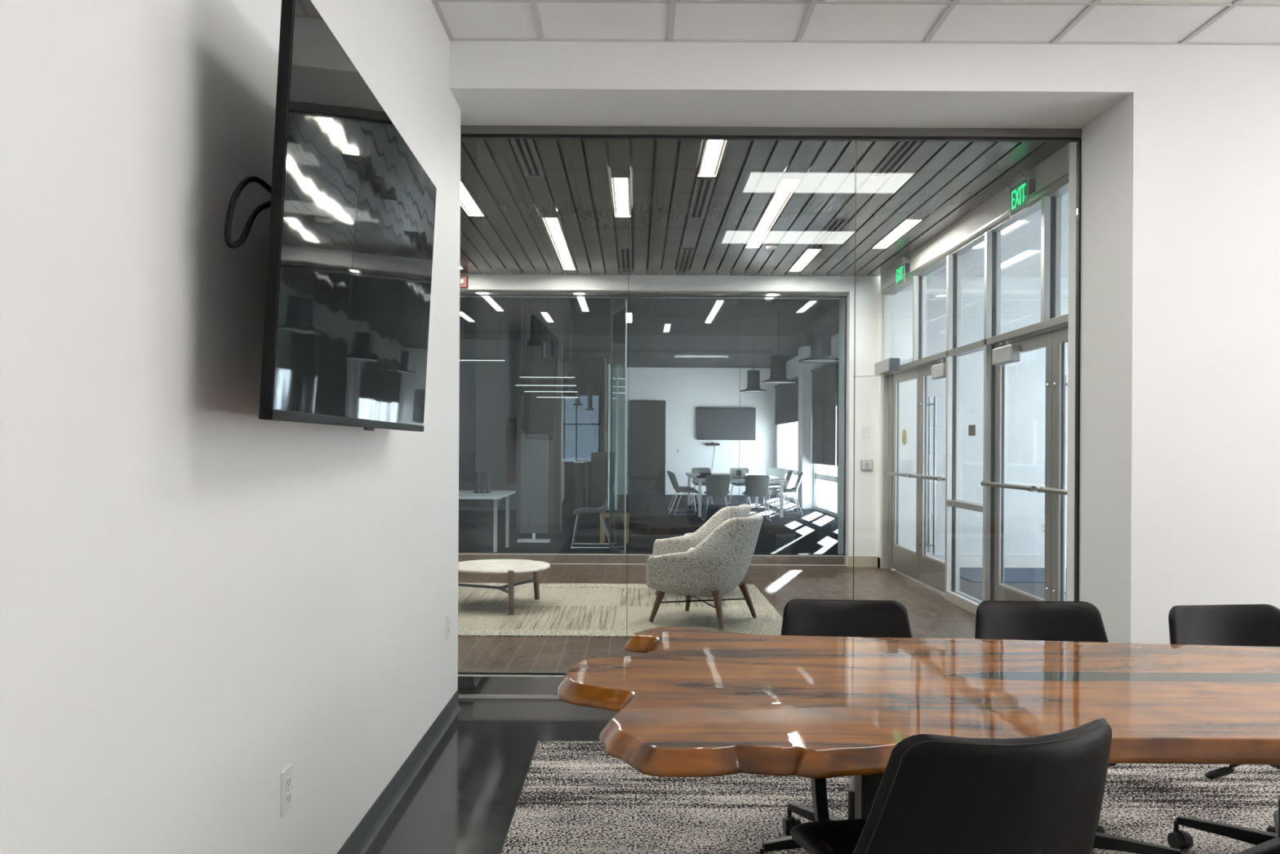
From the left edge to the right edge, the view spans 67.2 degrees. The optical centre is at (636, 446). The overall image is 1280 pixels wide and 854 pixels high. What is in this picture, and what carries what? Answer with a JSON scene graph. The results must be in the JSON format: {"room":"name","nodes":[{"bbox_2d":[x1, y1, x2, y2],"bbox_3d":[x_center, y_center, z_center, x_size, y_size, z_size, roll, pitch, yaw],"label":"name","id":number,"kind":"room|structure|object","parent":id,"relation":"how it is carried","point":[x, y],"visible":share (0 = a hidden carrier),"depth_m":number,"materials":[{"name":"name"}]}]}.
{"room":"office","nodes":[
{"label":"office","id":0,"kind":"room"},
{"bbox_2d":[0,0,461,853],"bbox_3d":[-1.089,-0.366,0.398,0.378,3.400,8.995,0,0,0],"label":"wall","id":1,"kind":"structure","parent":0,"point":[203,597],"depth_m":1.94,"materials":[{"name":"white paint"}]},
{"bbox_2d":[280,763,292,817],"bbox_3d":[-0.902,0.888,2.490,0.008,0.115,0.071,0,0,0],"label":"wall outlet","id":2,"kind":"object","parent":1,"relation":"attached to","point":[286,774],"visible":1,"depth_m":2.48,"materials":[{"name":"white plastic"}]},
{"bbox_2d":[224,0,436,431],"bbox_3d":[-0.801,-0.490,2.683,0.201,0.890,1.579,0,0,-2],"label":"television","id":3,"kind":"object","parent":1,"relation":"attached to","point":[350,247],"visible":1,"depth_m":2.29,"materials":[{"name":"black"}]},
{"bbox_2d":[336,688,460,853],"bbox_3d":[-1.090,1.283,0.399,0.394,0.102,8.998,0,0,0],"label":"baseboard","id":4,"kind":"structure","parent":1,"relation":"attached to","point":[370,825],"depth_m":3.65,"materials":[{"name":"grey plastic"}]},
{"bbox_2d":[445,612,449,639],"bbox_3d":[-0.902,0.860,4.620,0.008,0.115,0.071,0,0,0],"label":"wall outlet","id":5,"kind":"object","parent":1,"relation":"attached to","point":[447,616],"visible":1,"depth_m":4.60,"materials":[{"name":"white plastic"}]},
{"bbox_2d":[458,338,527,510],"bbox_3d":[-4.638,-0.461,20.050,4.720,3.550,0.100,0,0,0],"label":"wall","id":6,"kind":"structure","parent":0,"point":[487,388],"depth_m":20.00,"materials":[{"name":"grey paint"}]},
{"bbox_2d":[516,345,555,532],"bbox_3d":[-1.564,-0.119,15.090,0.590,2.900,0.220,0,0,0],"label":"wall","id":7,"kind":"structure","parent":0,"point":[538,414],"depth_m":14.98,"materials":[{"name":"grey paint"}]},
{"bbox_2d":[554,345,562,532],"bbox_3d":[-1.219,-0.117,15.075,0.100,2.900,0.250,0,0,0],"label":"trim","id":8,"kind":"structure","parent":7,"relation":"attached to","point":[558,348],"depth_m":14.95,"materials":[{"name":"black metal"}]},
{"bbox_2d":[506,357,608,500],"bbox_3d":[-4.897,-0.487,25.550,8.200,3.600,3.100,0,0,0],"label":"wall","id":9,"kind":"structure","parent":0,"point":[590,372],"depth_m":24.00,"materials":[{"name":"black paint"}]},
{"bbox_2d":[562,395,600,462],"bbox_3d":[-1.506,-0.449,24.060,1.252,1.660,0.080,0,0,0],"label":"window","id":10,"kind":"structure","parent":9,"relation":"in","point":[581,428],"depth_m":24.05,"materials":[{"name":"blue glass"}]},
{"bbox_2d":[459,297,839,368],"bbox_3d":[-2.437,-2.299,23.210,13.100,0.150,23.580,0,0,0],"label":"ceiling","id":11,"kind":"structure","parent":0,"point":[662,332],"depth_m":17.74,"materials":[{"name":"black"}]},
{"bbox_2d":[515,325,576,386],"bbox_3d":[-1.341,-1.560,14.300,0.900,1.315,0.040,0,0,0],"label":"linear pendant","id":12,"kind":"object","parent":11,"relation":"hanging from","point":[570,384],"visible":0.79,"depth_m":14.29,"materials":[{"name":"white metal"}]},
{"bbox_2d":[520,338,574,377],"bbox_3d":[-1.291,-1.610,14.000,0.800,1.215,0.040,0,0,0],"label":"linear pendant","id":13,"kind":"object","parent":11,"relation":"hanging from","point":[569,376],"visible":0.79,"depth_m":14.00,"materials":[{"name":"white metal"}]},
{"bbox_2d":[542,297,554,358],"bbox_3d":[-1.191,-1.707,13.000,0.160,1.020,0.160,0,0,0],"label":"pendant","id":14,"kind":"object","parent":11,"relation":"hanging from","point":[548,347],"visible":0.96,"depth_m":12.94,"materials":[{"name":"black plastic"}]},
{"bbox_2d":[536,339,578,397],"bbox_3d":[-1.217,-1.487,14.900,0.650,1.460,0.040,0,0,0],"label":"linear pendant","id":15,"kind":"object","parent":11,"relation":"hanging from","point":[540,340],"visible":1,"depth_m":14.90,"materials":[{"name":"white metal"}]},
{"bbox_2d":[557,297,567,377],"bbox_3d":[-1.011,-1.586,13.200,0.130,1.260,0.130,0,0,0],"label":"pendant","id":16,"kind":"object","parent":11,"relation":"hanging from","point":[562,365],"visible":0.95,"depth_m":13.15,"materials":[{"name":"black plastic"}]},
{"bbox_2d":[564,320,576,396],"bbox_3d":[-1.161,-1.552,17.000,0.205,1.330,0.205,0,0,0],"label":"bell pendant","id":17,"kind":"object","parent":11,"relation":"hanging from","point":[570,388],"visible":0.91,"depth_m":16.96,"materials":[{"name":"grey metal"}]},
{"bbox_2d":[572,328,582,405],"bbox_3d":[-1.092,-1.491,18.000,0.205,1.450,0.205,0,0,0],"label":"bell pendant","id":18,"kind":"object","parent":11,"relation":"hanging from","point":[577,402],"visible":0.98,"depth_m":17.96,"materials":[{"name":"grey metal"}]},
{"bbox_2d":[584,331,595,410],"bbox_3d":[-0.892,-1.455,18.600,0.205,1.520,0.205,0,0,0],"label":"bell pendant","id":19,"kind":"object","parent":11,"relation":"hanging from","point":[589,407],"visible":1,"depth_m":18.56,"materials":[{"name":"grey metal"}]},
{"bbox_2d":[739,337,767,392],"bbox_3d":[2.349,-1.647,19.300,0.570,1.100,0.570,0,0,0],"label":"bell pendant","id":20,"kind":"object","parent":11,"relation":"hanging from","point":[753,376],"visible":1,"depth_m":19.20,"materials":[{"name":"grey metal"}]},
{"bbox_2d":[760,308,795,383],"bbox_3d":[2.269,-1.608,15.400,0.570,1.180,0.570,0,0,0],"label":"bell pendant","id":21,"kind":"object","parent":11,"relation":"hanging from","point":[778,363],"visible":1,"depth_m":15.29,"materials":[{"name":"grey metal"}]},
{"bbox_2d":[798,299,839,363],"bbox_3d":[2.319,-1.633,12.100,0.570,1.130,0.570,0,0,0],"label":"bell pendant","id":22,"kind":"object","parent":11,"relation":"hanging from","point":[820,336],"visible":0.92,"depth_m":11.99,"materials":[{"name":"grey metal"}]},
{"bbox_2d":[459,267,880,566],"bbox_3d":[-1.698,-0.369,11.136,9.200,3.400,0.568,0,0,0],"label":"wall","id":23,"kind":"structure","parent":0,"point":[868,289],"depth_m":10.85,"materials":[{"name":"white paint"}]},
{"bbox_2d":[459,275,467,288],"bbox_3d":[-1.955,-1.851,10.821,0.120,0.146,0.062,0,0,0],"label":"fire alarm","id":24,"kind":"object","parent":23,"relation":"attached to","point":[463,278],"visible":0.75,"depth_m":10.81,"materials":[{"name":"red plastic"}]},
{"bbox_2d":[458,290,848,565],"bbox_3d":[-1.901,-0.220,11.000,8.595,3.098,0.096,0,0,0],"label":"window frame","id":25,"kind":"structure","parent":23,"relation":"in","point":[610,557],"depth_m":10.96,"materials":[{"name":"grey metal"}]},
{"bbox_2d":[607,299,627,552],"bbox_3d":[-0.242,-0.186,11.515,0.082,3.010,0.932,0,0,-11],"label":"door","id":26,"kind":"structure","parent":25,"relation":"attached to","point":[624,304],"depth_m":11.46,"materials":[{"name":"clear glass"}]},
{"bbox_2d":[848,555,880,568],"bbox_3d":[2.556,1.295,10.792,0.337,0.118,0.120,0,0,0],"label":"baseboard","id":27,"kind":"structure","parent":23,"relation":"attached to","point":[859,561],"depth_m":10.84,"materials":[{"name":"beige wood"}]},
{"bbox_2d":[862,426,870,437],"bbox_3d":[2.585,-0.164,10.847,0.092,0.126,0.011,0,0,0],"label":"light switch","id":28,"kind":"object","parent":23,"relation":"attached to","point":[865,429],"visible":1,"depth_m":10.85,"materials":[{"name":"white plastic"}]},
{"bbox_2d":[861,459,872,471],"bbox_3d":[2.593,0.212,10.836,0.132,0.120,0.032,0,0,0],"label":"switch","id":29,"kind":"object","parent":23,"relation":"attached to","point":[866,464],"visible":1,"depth_m":10.83,"materials":[{"name":"silver metal"}]},
{"bbox_2d":[609,367,783,495],"bbox_3d":[1.577,-0.452,27.000,5.050,3.600,0.200,0,0,0],"label":"wall","id":30,"kind":"structure","parent":0,"point":[683,389],"depth_m":26.90,"materials":[{"name":"white paint"}]},
{"bbox_2d":[629,400,666,494],"bbox_3d":[0.310,0.032,26.839,1.000,2.620,0.122,0,0,0],"label":"door","id":31,"kind":"structure","parent":30,"relation":"in","point":[646,418],"depth_m":26.85,"materials":[{"name":"black wood"}]},
{"bbox_2d":[697,407,755,439],"bbox_3d":[2.503,-0.631,26.855,1.630,0.900,0.090,0,0,0],"label":"television","id":32,"kind":"object","parent":30,"relation":"attached to","point":[713,423],"visible":1,"depth_m":26.81,"materials":[{"name":"grey"}]},
{"bbox_2d":[364,494,1066,853],"bbox_3d":[-1.208,1.393,15.450,15.600,0.120,39.100,0,0,0],"label":"floor","id":33,"kind":"structure","parent":0,"point":[463,799],"depth_m":6.73,"materials":[{"name":"concrete"}]},
{"bbox_2d":[458,490,515,551],"bbox_3d":[-2.555,0.953,12.015,1.900,0.745,1.570,0,0,0],"label":"desk","id":34,"kind":"object","parent":33,"relation":"on","point":[466,498],"visible":0.46,"depth_m":11.67,"materials":[{"name":"white laminate"}]},
{"bbox_2d":[458,453,475,479],"bbox_3d":[-2.422,0.332,12.350,0.700,0.500,0.160,0,0,0],"label":"monitor","id":35,"kind":"object","parent":34,"relation":"on","point":[466,460],"visible":0.2,"depth_m":12.33,"materials":[{"name":"grey"}]},
{"bbox_2d":[472,471,491,493],"bbox_3d":[-1.952,0.454,12.200,0.200,0.260,0.220,0,0,0],"label":"file sorter","id":36,"kind":"object","parent":34,"relation":"on","point":[482,473],"visible":1,"depth_m":12.14,"materials":[{"name":"black plastic"}]},
{"bbox_2d":[516,434,550,542],"bbox_3d":[-1.433,0.582,13.500,0.440,1.500,0.240,0,0,0],"label":"whiteboard","id":37,"kind":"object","parent":33,"relation":"on","point":[534,477],"depth_m":13.47,"materials":[{"name":"grey"}]},
{"bbox_2d":[561,458,564,502],"bbox_3d":[-1.952,0.814,22.400,0.465,1.030,1.380,0,0,0],"label":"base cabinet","id":38,"kind":"object","parent":33,"relation":"on","point":[563,460],"visible":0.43,"depth_m":22.76,"materials":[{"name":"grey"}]},
{"bbox_2d":[573,459,587,515],"bbox_3d":[-1.125,0.809,19.500,0.200,1.050,1.620,0,0,0],"label":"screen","id":39,"kind":"object","parent":33,"relation":"on","point":[580,466],"visible":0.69,"depth_m":18.70,"materials":[{"name":"grey"}]},
{"bbox_2d":[570,483,616,548],"bbox_3d":[-0.565,0.921,12.900,0.598,0.850,0.518,0,0,0],"label":"shell chair","id":40,"kind":"object","parent":33,"relation":"on","point":[603,508],"visible":0.86,"depth_m":12.74,"materials":[{"name":"grey plastic"}]},
{"bbox_2d":[591,452,616,513],"bbox_3d":[-0.664,0.726,19.585,0.480,1.220,1.030,0,0,0],"label":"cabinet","id":41,"kind":"object","parent":33,"relation":"on","point":[598,460],"visible":0.57,"depth_m":19.09,"materials":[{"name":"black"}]},
{"bbox_2d":[600,512,629,543],"bbox_3d":[-0.306,1.138,13.500,0.400,0.400,0.400,0,0,0],"label":"stool","id":42,"kind":"object","parent":33,"relation":"on","point":[606,514],"visible":0.79,"depth_m":13.30,"materials":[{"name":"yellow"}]},
{"bbox_2d":[457,582,782,637],"bbox_3d":[-1.082,1.328,8.045,4.450,0.010,2.570,0,0,0],"label":"rug","id":43,"kind":"object","parent":33,"relation":"on","point":[561,610],"visible":0.43,"depth_m":7.72,"materials":[{"name":"beige carpet"}]},
{"bbox_2d":[457,559,550,614],"bbox_3d":[-1.158,1.150,7.989,0.884,0.345,0.863,0,0,0],"label":"coffee table","id":44,"kind":"object","parent":43,"relation":"on","point":[509,566],"visible":0.83,"depth_m":7.92,"materials":[{"name":"white stone"}]},
{"bbox_2d":[652,503,751,595],"bbox_3d":[0.622,0.923,8.687,0.830,0.811,0.748,0,0,26],"label":"lounge armchair","id":45,"kind":"object","parent":43,"relation":"on","point":[683,543],"visible":0.36,"depth_m":8.38,"materials":[{"name":"white fabric"}]},
{"bbox_2d":[645,514,763,630],"bbox_3d":[0.556,0.923,7.355,0.830,0.811,0.748,0,0,30],"label":"lounge armchair","id":46,"kind":"object","parent":43,"relation":"on","point":[716,566],"visible":1,"depth_m":7.08,"materials":[{"name":"fabric"}]},
{"bbox_2d":[666,470,697,511],"bbox_3d":[0.935,0.930,20.195,0.598,0.850,0.518,0,0,-5],"label":"shell chair","id":47,"kind":"object","parent":33,"relation":"on","point":[682,487],"visible":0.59,"depth_m":20.11,"materials":[{"name":"grey plastic"}]},
{"bbox_2d":[668,471,697,515],"bbox_3d":[0.936,0.930,18.990,0.598,0.850,0.518,0,0,-10],"label":"shell chair","id":48,"kind":"object","parent":33,"relation":"on","point":[673,476],"visible":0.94,"depth_m":18.84,"materials":[{"name":"grey plastic"}]},
{"bbox_2d":[690,467,713,504],"bbox_3d":[1.545,0.933,22.810,0.518,0.850,0.598,0,0,0],"label":"shell chair","id":49,"kind":"object","parent":33,"relation":"on","point":[693,469],"visible":0.48,"depth_m":23.03,"materials":[{"name":"grey plastic"}]},
{"bbox_2d":[702,474,730,520],"bbox_3d":[1.475,0.933,17.690,0.518,0.850,0.598,0,0,0],"label":"shell chair","id":50,"kind":"object","parent":33,"relation":"on","point":[717,485],"visible":0.98,"depth_m":17.48,"materials":[{"name":"grey plastic"}]},
{"bbox_2d":[685,472,786,517],"bbox_3d":[1.995,0.983,20.300,1.720,0.735,4.000,0,0,0],"label":"table","id":51,"kind":"object","parent":33,"relation":"on","point":[693,475],"visible":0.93,"depth_m":18.41,"materials":[{"name":"white laminate"}]},
{"bbox_2d":[733,468,745,476],"bbox_3d":[2.097,0.536,19.598,0.240,0.160,0.124,0,0,0],"label":"desk phone","id":52,"kind":"object","parent":51,"relation":"on","point":[735,471],"visible":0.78,"depth_m":19.54,"materials":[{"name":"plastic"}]},
{"bbox_2d":[728,467,751,504],"bbox_3d":[2.449,0.938,22.860,0.518,0.850,0.598,0,0,4],"label":"shell chair","id":53,"kind":"object","parent":33,"relation":"on","point":[732,482],"visible":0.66,"depth_m":22.99,"materials":[{"name":"grey plastic"}]},
{"bbox_2d":[742,475,771,521],"bbox_3d":[2.185,0.937,17.640,0.518,0.850,0.598,0,0,0],"label":"shell chair","id":54,"kind":"object","parent":33,"relation":"on","point":[755,485],"visible":0.92,"depth_m":17.43,"materials":[{"name":"grey plastic"}]},
{"bbox_2d":[764,467,786,504],"bbox_3d":[3.310,0.943,22.958,0.518,0.850,0.598,0,0,15],"label":"shell chair","id":55,"kind":"object","parent":33,"relation":"on","point":[775,472],"visible":0.53,"depth_m":23.16,"materials":[{"name":"grey plastic"}]},
{"bbox_2d":[763,470,793,511],"bbox_3d":[3.054,0.942,20.602,0.598,0.850,0.518,0,0,-2],"label":"shell chair","id":56,"kind":"object","parent":33,"relation":"on","point":[790,473],"visible":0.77,"depth_m":20.60,"materials":[{"name":"grey plastic"}]},
{"bbox_2d":[772,471,804,515],"bbox_3d":[3.054,0.942,19.298,0.598,0.850,0.518,0,0,2],"label":"shell chair","id":57,"kind":"object","parent":33,"relation":"on","point":[801,474],"visible":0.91,"depth_m":19.30,"materials":[{"name":"grey plastic"}]},
{"bbox_2d":[499,741,1279,853],"bbox_3d":[2.948,1.351,0.374,6.790,0.008,7.949,0,0,0],"label":"carpet","id":58,"kind":"object","parent":33,"relation":"on","point":[575,797],"visible":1,"depth_m":3.59,"materials":[{"name":"grey carpet"}]},
{"bbox_2d":[760,598,912,853],"bbox_3d":[0.721,0.933,3.086,0.649,0.802,0.632,0,0,38],"label":"chair","id":59,"kind":"object","parent":58,"relation":"on","point":[801,616],"visible":0.2,"depth_m":3.33,"materials":[{"name":"black leather"}]},
{"bbox_2d":[556,626,1279,821],"bbox_3d":[2.047,0.976,2.537,4.536,0.729,1.411,0,0,0],"label":"conference table","id":60,"kind":"object","parent":58,"relation":"on","point":[694,702],"visible":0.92,"depth_m":2.33,"materials":[{"name":"brown wood"}]},
{"bbox_2d":[790,718,1111,853],"bbox_3d":[0.594,0.923,2.022,0.707,0.823,0.664,0,0,17],"label":"chair","id":61,"kind":"object","parent":58,"relation":"on","point":[936,793],"visible":1,"depth_m":1.73,"materials":[{"name":"black leather"}]},
{"bbox_2d":[974,600,1182,853],"bbox_3d":[1.389,0.937,3.078,0.651,0.802,0.630,0,0,37],"label":"chair","id":62,"kind":"object","parent":58,"relation":"on","point":[1046,620],"visible":0.16,"depth_m":3.32,"materials":[{"name":"black leather"}]},
{"bbox_2d":[1167,604,1279,853],"bbox_3d":[2.039,0.941,3.021,0.651,0.802,0.630,0,0,28],"label":"chair","id":63,"kind":"object","parent":58,"relation":"on","point":[1232,624],"visible":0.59,"depth_m":3.25,"materials":[{"name":"black leather"}]},
{"bbox_2d":[960,567,1066,582],"bbox_3d":[4.373,1.357,10.170,2.040,0.014,1.100,0,0,0],"label":"entrance mat","id":64,"kind":"object","parent":33,"relation":"on","point":[975,575],"visible":0.21,"depth_m":10.10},
{"bbox_2d":[459,138,1069,276],"bbox_3d":[-1.778,-2.001,8.066,9.022,0.120,5.572,0,0,0],"label":"ceiling","id":65,"kind":"structure","parent":0,"point":[939,184],"depth_m":7.58,"materials":[{"name":"laminate"}]},
{"bbox_2d":[460,175,484,216],"bbox_3d":[-1.343,-1.964,7.510,0.138,0.058,1.190,0,0,0],"label":"ceiling light","id":66,"kind":"object","parent":65,"relation":"attached to","point":[468,202],"visible":0.44,"depth_m":7.70,"materials":[{"name":"white plastic"}]},
{"bbox_2d":[510,138,544,177],"bbox_3d":[-0.728,-1.959,6.303,0.136,0.052,1.205,0,0,0],"label":"ceiling vent","id":67,"kind":"object","parent":65,"relation":"in","point":[529,152],"visible":0.6,"depth_m":6.47,"materials":[{"name":"grey metal"}]},
{"bbox_2d":[542,210,576,270],"bbox_3d":[-0.728,-1.961,9.340,0.138,0.058,2.410,0,0,0],"label":"ceiling light","id":68,"kind":"object","parent":65,"relation":"attached to","point":[554,226],"visible":0.83,"depth_m":9.14,"materials":[{"name":"white plastic"}]},
{"bbox_2d":[611,177,631,217],"bbox_3d":[-0.113,-1.958,7.510,0.138,0.058,1.190,0,0,0],"label":"ceiling light","id":69,"kind":"object","parent":65,"relation":"attached to","point":[621,186],"visible":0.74,"depth_m":7.46,"materials":[{"name":"white plastic"}]},
{"bbox_2d":[617,248,632,271],"bbox_3d":[-0.113,-1.956,10.020,0.136,0.052,1.280,0,0,0],"label":"ceiling vent","id":70,"kind":"object","parent":65,"relation":"in","point":[624,259],"visible":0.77,"depth_m":10.01,"materials":[{"name":"grey metal"}]},
{"bbox_2d":[675,248,694,272],"bbox_3d":[0.502,-1.952,10.025,0.136,0.052,1.310,0,0,0],"label":"ceiling vent","id":71,"kind":"object","parent":65,"relation":"in","point":[684,253],"visible":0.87,"depth_m":10.00,"materials":[{"name":"grey metal"}]},
{"bbox_2d":[688,175,715,217],"bbox_3d":[0.502,-1.952,7.530,0.136,0.052,1.200,0,0,0],"label":"ceiling vent","id":72,"kind":"object","parent":65,"relation":"in","point":[700,188],"visible":0.89,"depth_m":7.49,"materials":[{"name":"grey metal"}]},
{"bbox_2d":[697,140,727,177],"bbox_3d":[0.502,-1.954,6.292,0.138,0.058,1.187,0,0,0],"label":"ceiling light","id":73,"kind":"object","parent":65,"relation":"attached to","point":[712,152],"visible":0.6,"depth_m":6.48,"materials":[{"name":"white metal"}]},
{"bbox_2d":[744,171,801,248],"bbox_3d":[1.117,-1.951,8.130,0.138,0.058,2.410,0,0,0],"label":"ceiling light","id":74,"kind":"object","parent":65,"relation":"attached to","point":[784,188],"visible":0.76,"depth_m":7.89,"materials":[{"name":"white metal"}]},
{"bbox_2d":[788,243,821,271],"bbox_3d":[1.733,-1.947,9.960,0.138,0.058,1.190,0,0,0],"label":"ceiling light","id":75,"kind":"object","parent":65,"relation":"attached to","point":[807,255],"visible":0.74,"depth_m":9.92,"materials":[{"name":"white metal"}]},
{"bbox_2d":[808,217,849,248],"bbox_3d":[1.733,-1.945,8.725,0.136,0.052,1.170,0,0,0],"label":"ceiling vent","id":76,"kind":"object","parent":65,"relation":"in","point":[828,228],"visible":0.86,"depth_m":8.69,"materials":[{"name":"grey"}]},
{"bbox_2d":[870,141,922,177],"bbox_3d":[1.733,-1.945,6.295,0.136,0.052,1.150,0,0,0],"label":"ceiling vent","id":77,"kind":"object","parent":65,"relation":"in","point":[900,147],"visible":0.6,"depth_m":6.45,"materials":[{"name":"grey metal"}]},
{"bbox_2d":[871,217,922,248],"bbox_3d":[2.348,-1.944,8.730,0.138,0.058,1.190,0,0,0],"label":"ceiling light","id":78,"kind":"object","parent":65,"relation":"attached to","point":[905,224],"visible":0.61,"depth_m":8.71,"materials":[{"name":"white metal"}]},
{"bbox_2d":[774,332,839,517],"bbox_3d":[3.822,-0.439,19.040,0.400,3.600,16.120,0,0,0],"label":"wall","id":79,"kind":"structure","parent":0,"point":[806,488],"depth_m":21.02,"materials":[{"name":"white paint"}]},
{"bbox_2d":[773,376,798,425],"bbox_3d":[3.831,-1.129,24.125,0.060,1.080,4.950,0,0,0],"label":"roller blind","id":80,"kind":"object","parent":79,"relation":"attached to","point":[786,405],"visible":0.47,"depth_m":24.54,"materials":[{"name":"grey fabric"}]},
{"bbox_2d":[777,422,797,499],"bbox_3d":[3.944,0.257,24.100,0.090,2.090,4.850,0,0,0],"label":"window","id":81,"kind":"structure","parent":79,"relation":"in","point":[786,425],"depth_m":25.27,"materials":[{"name":"white glass"}]},
{"bbox_2d":[810,362,835,466],"bbox_3d":[3.829,-0.649,19.750,0.060,2.040,2.500,0,0,0],"label":"roller blind","id":82,"kind":"object","parent":79,"relation":"attached to","point":[824,377],"visible":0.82,"depth_m":19.63,"materials":[{"name":"grey fabric"}]},
{"bbox_2d":[815,463,837,512],"bbox_3d":[3.944,0.257,19.750,0.090,2.090,2.450,0,0,0],"label":"window","id":83,"kind":"structure","parent":79,"relation":"in","point":[828,477],"depth_m":19.73,"materials":[{"name":"silver metal"}]},
{"bbox_2d":[835,362,839,466],"bbox_3d":[3.829,-0.649,17.640,0.060,2.040,1.520,0,0,0],"label":"roller blind","id":84,"kind":"object","parent":79,"relation":"attached to","point":[837,363],"visible":0.12,"depth_m":18.31,"materials":[{"name":"grey fabric"}]},
{"bbox_2d":[431,0,1279,45],"bbox_3d":[2.671,-1.991,0.248,7.880,0.150,8.696,0,0,0],"label":"ceiling","id":85,"kind":"structure","parent":0,"point":[1118,22],"depth_m":4.38,"materials":[{"name":"white tile"}]},
{"bbox_2d":[449,40,1279,644],"bbox_3d":[2.502,-0.346,4.938,8.200,3.400,0.684,0,0,0],"label":"wall","id":86,"kind":"structure","parent":0,"point":[1180,484],"depth_m":4.60,"materials":[{"name":"white paint"}]},
{"bbox_2d":[457,125,1082,698],"bbox_3d":[0.542,-0.179,5.151,3.643,3.044,0.078,0,0,0],"label":"window frame","id":87,"kind":"structure","parent":86,"relation":"in","point":[471,684],"depth_m":5.13,"materials":[{"name":"grey metal"}]},
{"bbox_2d":[880,142,1069,291],"bbox_3d":[2.896,-1.890,8.030,0.328,0.308,5.500,0,0,0],"label":"wall","id":88,"kind":"structure","parent":0,"point":[1057,165],"depth_m":7.68,"materials":[{"name":"white paint"}]},
{"bbox_2d":[893,257,910,287],"bbox_3d":[2.689,-1.761,9.750,0.086,0.259,0.306,0,0,0],"label":"exit sign","id":89,"kind":"object","parent":88,"relation":"attached to","point":[904,262],"visible":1,"depth_m":9.66,"materials":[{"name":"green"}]},
{"bbox_2d":[880,171,1069,614],"bbox_3d":[2.788,-0.191,8.008,0.127,3.092,5.455,0,0,0],"label":"window","id":90,"kind":"structure","parent":88,"relation":"in","point":[1048,198],"depth_m":8.21,"materials":[{"name":"silver metal"}]},
{"bbox_2d":[853,357,899,377],"bbox_3d":[2.555,-0.839,10.327,0.369,0.165,0.626,0,0,0],"label":"operator","id":91,"kind":"object","parent":90,"relation":"attached to","point":[891,365],"visible":0.96,"depth_m":10.18,"materials":[{"name":"grey"}]},
{"bbox_2d":[882,367,931,580],"bbox_3d":[2.808,0.270,10.030,0.260,2.110,0.990,0,0,0],"label":"door","id":92,"kind":"structure","parent":90,"relation":"attached to","point":[904,560],"depth_m":9.94,"materials":[{"name":"silver metal"}]},
{"bbox_2d":[908,360,946,592],"bbox_3d":[2.808,0.270,9.030,0.260,2.110,0.990,0,0,0],"label":"door","id":93,"kind":"structure","parent":90,"relation":"attached to","point":[931,570],"depth_m":9.42,"materials":[{"name":"silver metal"}]},
{"bbox_2d":[931,359,946,379],"bbox_3d":[2.766,-0.705,8.750,0.075,0.170,0.340,0,0,0],"label":"door closer","id":94,"kind":"object","parent":93,"relation":"attached to","point":[938,371],"depth_m":8.71,"materials":[{"name":"grey metal"}]},
{"bbox_2d":[968,424,975,435],"bbox_3d":[2.790,-0.135,8.010,0.002,0.090,0.160,0,0,0],"label":"sticker","id":95,"kind":"object","parent":90,"relation":"attached to","point":[971,428],"visible":1,"depth_m":8.01,"materials":[{"name":"grey"}]},
{"bbox_2d":[980,330,1066,600],"bbox_3d":[2.808,0.270,7.020,0.260,2.110,1.030,0,0,0],"label":"door","id":96,"kind":"structure","parent":90,"relation":"attached to","point":[1002,592],"depth_m":6.97,"materials":[{"name":"silver metal"}]},
{"bbox_2d":[991,340,1020,365],"bbox_3d":[2.766,-0.705,7.210,0.075,0.170,0.380,0,0,0],"label":"door closer","id":97,"kind":"object","parent":96,"relation":"attached to","point":[1008,353],"depth_m":7.14,"materials":[{"name":"grey metal"}]},
{"bbox_2d":[1035,325,1068,600],"bbox_3d":[2.808,0.270,6.005,0.260,2.110,0.980,0,0,0],"label":"door","id":98,"kind":"structure","parent":90,"relation":"attached to","point":[1060,335],"depth_m":6.40,"materials":[{"name":"silver metal"}]},
{"bbox_2d":[1008,169,1035,217],"bbox_3d":[2.689,-1.761,6.720,0.086,0.259,0.306,0,0,0],"label":"exit sign","id":99,"kind":"object","parent":88,"relation":"attached to","point":[1028,177],"visible":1,"depth_m":6.64,"materials":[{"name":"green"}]},
{"bbox_2d":[897,288,1068,555],"bbox_3d":[4.352,-0.286,10.890,2.900,3.300,0.220,0,0,0],"label":"wall","id":100,"kind":"structure","parent":0,"point":[1024,379],"depth_m":10.78,"materials":[{"name":"white paint"}]},
{"bbox_2d":[877,290,897,568],"bbox_3d":[2.812,-0.191,10.793,0.178,3.092,0.117,0,0,0],"label":"trim","id":101,"kind":"structure","parent":100,"relation":"attached to","point":[880,314],"depth_m":10.75,"materials":[{"name":"white paint"}]},
{"bbox_2d":[926,554,1066,568],"bbox_3d":[4.293,1.288,10.773,2.800,0.150,0.015,0,0,0],"label":"baseboard","id":102,"kind":"structure","parent":100,"relation":"attached to","point":[966,560],"depth_m":10.76,"materials":[{"name":"white plastic"}]},
{"bbox_2d":[925,201,1068,289],"bbox_3d":[4.340,-1.846,7.900,2.940,0.180,5.800,0,0,0],"label":"ceiling","id":103,"kind":"structure","parent":0,"point":[1020,269],"depth_m":9.29,"materials":[{"name":"white paint"}]},
{"label":"outside","id":104,"kind":"structure","parent":0,"visible":0},
{"bbox_2d":[782,459,837,510],"bbox_3d":[47.006,1.848,40.000,85.970,0.200,160.000,0,0,0],"label":"ground","id":105,"kind":"structure","parent":104,"point":[833,468],"depth_m":37.18,"materials":[{"name":"white"}]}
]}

